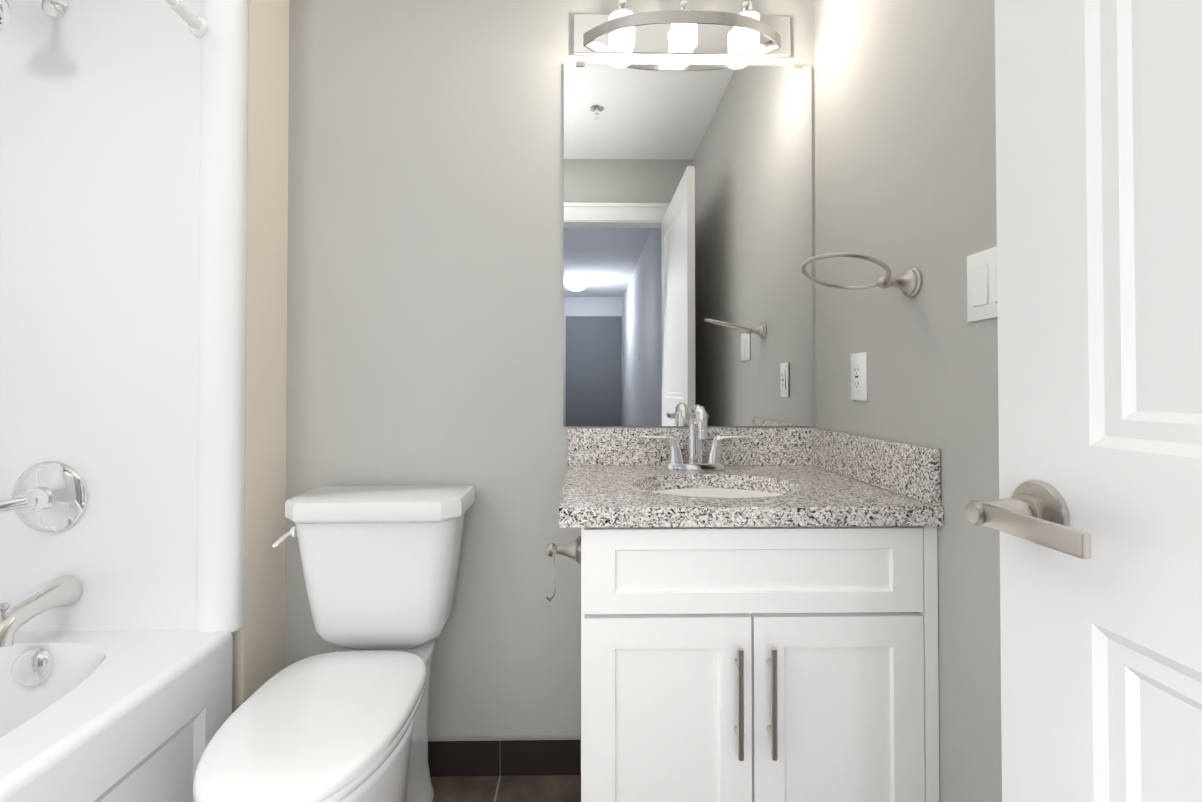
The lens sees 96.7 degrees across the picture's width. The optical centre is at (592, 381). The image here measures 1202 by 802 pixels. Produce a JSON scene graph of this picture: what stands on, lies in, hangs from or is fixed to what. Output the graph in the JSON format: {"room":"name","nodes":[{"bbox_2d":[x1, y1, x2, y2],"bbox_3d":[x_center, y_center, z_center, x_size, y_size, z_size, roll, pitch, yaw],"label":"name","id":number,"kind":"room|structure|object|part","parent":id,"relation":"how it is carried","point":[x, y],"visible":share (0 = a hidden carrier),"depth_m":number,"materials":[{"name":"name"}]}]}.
{"room":"bathroom","nodes":[
{"label":"bathroom","id":0,"kind":"room"},
{"bbox_2d":[231,0,288,712],"bbox_3d":[-1.326,-0.143,1.476,0.918,2.500,0.303,0,-1,-1],"label":"wall","id":1,"kind":"structure","parent":0,"point":[258,660],"depth_m":1.41,"materials":[{"name":"beige paint"}]},
{"bbox_2d":[431,773,580,801],"bbox_3d":[-0.491,1.122,0.621,2.560,0.050,2.020,0,-1,-1],"label":"floor","id":2,"kind":"structure","parent":0,"point":[546,788],"depth_m":1.45,"materials":[{"name":"tile"}]},
{"bbox_2d":[0,0,247,801],"bbox_3d":[-1.244,0.036,0.539,0.786,2.120,1.566,0,-1,-1],"label":"shower","id":3,"kind":"object","parent":2,"relation":"on","point":[123,177],"visible":1,"depth_m":1.28,"materials":[{"name":"white plastic"}]},
{"bbox_3d":[-1.254,0.511,1.183,0.074,0.103,0.186,0,-1,-1],"label":"spout","id":4,"kind":"part","parent":3,"relation":"part of","materials":[{"name":"silver metal"}]},
{"bbox_2d":[0,630,222,779],"bbox_3d":[-1.250,0.791,0.527,0.758,0.410,1.490,0,-1,-1],"label":"bathtub","id":5,"kind":"object","parent":3,"relation":"in","point":[56,685],"depth_m":1.17,"materials":[{"name":"white ceramic"}]},
{"bbox_2d":[193,485,474,801],"bbox_3d":[-0.535,0.693,1.137,0.432,0.821,0.690,0,-1,-2],"label":"toilet","id":6,"kind":"object","parent":2,"relation":"on","point":[347,721],"visible":1,"depth_m":1.26,"materials":[{"name":"white ceramic"}]},
{"bbox_3d":[-0.530,0.648,1.036,0.340,0.028,0.488,0,-1,-2],"label":"lid","id":7,"kind":"part","parent":6,"relation":"part of","materials":[{"name":"white ceramic"}]},
{"bbox_3d":[-0.530,0.675,1.036,0.335,0.021,0.481,0,-1,-2],"label":"seat","id":8,"kind":"part","parent":6,"relation":"part of","materials":[{"name":"white ceramic"}]},
{"bbox_3d":[-0.540,0.516,1.384,0.398,0.348,0.190,0,-1,-2],"label":"tank","id":9,"kind":"part","parent":6,"relation":"part of","materials":[{"name":"white ceramic"}]},
{"bbox_3d":[-0.533,0.895,1.129,0.334,0.416,0.673,0,-1,-2],"label":"bowl","id":10,"kind":"part","parent":6,"relation":"part of","materials":[{"name":"white ceramic"}]},
{"bbox_2d":[545,404,943,801],"bbox_3d":[0.274,0.581,1.243,0.744,1.047,0.561,0,-1,-1],"label":"bathroom vanity","id":11,"kind":"object","parent":2,"relation":"on","point":[759,614],"visible":1,"depth_m":1.00,"materials":[{"name":"white paint"}]},
{"bbox_3d":[0.140,0.714,1.004,0.312,0.545,0.019,0,-1,-1],"label":"door","id":12,"kind":"part","parent":11,"relation":"part of","materials":[{"name":"white paint"}]},
{"bbox_2d":[559,428,943,527],"bbox_3d":[0.289,0.200,1.257,0.713,0.142,0.543,0,-1,-1],"label":"countertop","id":13,"kind":"structure","parent":11,"relation":"on","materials":[{"name":"stone"}]},
{"bbox_2d":[640,404,749,470],"bbox_3d":[0.278,0.148,1.407,0.300,0.176,0.136,0,-1,-1],"label":"faucet","id":14,"kind":"object","parent":13,"relation":"on","point":[697,423],"depth_m":1.43,"materials":[{"name":"silver metal"}]},
{"bbox_3d":[0.462,0.714,1.009,0.320,0.545,0.019,0,-1,-1],"label":"door","id":15,"kind":"part","parent":11,"relation":"part of","materials":[{"name":"white paint"}]},
{"bbox_2d":[285,0,815,772],"bbox_3d":[-0.048,-0.141,1.589,1.642,2.500,0.120,0,-1,-1],"label":"wall","id":16,"kind":"structure","parent":0,"point":[425,306],"depth_m":1.52,"materials":[{"name":"grey paint"}]},
{"bbox_2d":[428,735,579,776],"bbox_3d":[-0.451,1.054,1.502,0.832,0.107,0.011,0,-1,-1],"label":"baseboard","id":17,"kind":"structure","parent":16,"relation":"attached to","point":[518,758],"depth_m":1.50,"materials":[{"name":"grey tile"}]},
{"bbox_2d":[573,0,790,56],"bbox_3d":[0.257,-1.002,1.487,0.624,0.126,0.114,0,-1,-1],"label":"sconce","id":18,"kind":"object","parent":16,"relation":"attached to","point":[622,29],"visible":1,"depth_m":1.52,"materials":[{"name":"silver metal"}]},
{"bbox_3d":[0.082,-0.978,1.497,0.070,0.072,0.070,0,-1,-1],"label":"lamp shade","id":19,"kind":"part","parent":18,"relation":"part of","materials":[{"name":"white glass"}]},
{"bbox_3d":[0.257,-0.978,1.500,0.070,0.072,0.070,0,-1,-1],"label":"lamp shade","id":20,"kind":"part","parent":18,"relation":"part of","materials":[{"name":"white glass"}]},
{"bbox_3d":[0.432,-0.978,1.502,0.070,0.072,0.070,0,-1,-1],"label":"lamp shade","id":21,"kind":"part","parent":18,"relation":"part of","materials":[{"name":"white glass"}]},
{"bbox_2d":[563,61,812,425],"bbox_3d":[0.274,-0.395,1.532,0.715,1.045,0.008,0,-1,-1],"label":"mirror","id":22,"kind":"object","parent":16,"relation":"attached to","point":[688,285],"visible":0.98,"depth_m":1.53,"materials":[{"name":"clear glass"}]},
{"bbox_2d":[814,0,1001,801],"bbox_3d":[0.724,-0.153,0.654,0.131,2.500,2.015,0,-1,-1],"label":"wall","id":23,"kind":"structure","parent":0,"point":[905,138],"depth_m":1.03,"materials":[{"name":"grey paint"}]},
{"bbox_2d":[851,352,866,400],"bbox_3d":[0.643,-0.012,1.294,0.009,0.115,0.070,0,-1,-1],"label":"electrical outlet plate","id":24,"kind":"object","parent":23,"relation":"attached to","point":[858,376],"visible":1,"depth_m":1.28,"materials":[{"name":"white plastic"}]},
{"bbox_2d":[802,252,922,296],"bbox_3d":[0.540,-0.210,1.083,0.221,0.076,0.167,0,-1,-1],"label":"towel ring","id":25,"kind":"object","parent":23,"relation":"attached to","point":[908,283],"visible":1,"depth_m":1.07,"materials":[{"name":"silver metal"}]},
{"bbox_2d":[967,246,997,321],"bbox_3d":[0.650,-0.161,0.868,0.009,0.115,0.115,0,-1,-1],"label":"switch plate","id":26,"kind":"object","parent":23,"relation":"attached to","point":[981,285],"visible":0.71,"depth_m":0.89,"materials":[{"name":"white plastic"}]},
{"bbox_3d":[0.090,-1.229,-0.271,0.860,0.370,0.120,0,-1,-1],"label":"wall","id":27,"kind":"structure","parent":0,"visible":0},
{"bbox_2d":[995,0,1201,801],"bbox_3d":[0.489,0.032,0.204,0.035,2.100,0.817,0,-1,-1],"label":"door","id":28,"kind":"structure","parent":27,"relation":"in","point":[1099,188],"depth_m":0.49,"materials":[{"name":"white paint"}]},
{"bbox_2d":[965,480,1091,558],"bbox_3d":[0.484,0.136,0.513,0.183,0.066,0.151,0,-1,-1],"label":"door lever","id":29,"kind":"object","parent":28,"relation":"attached to","point":[1035,511],"visible":0.54,"depth_m":0.53,"materials":[{"name":"silver metal"}]}
]}

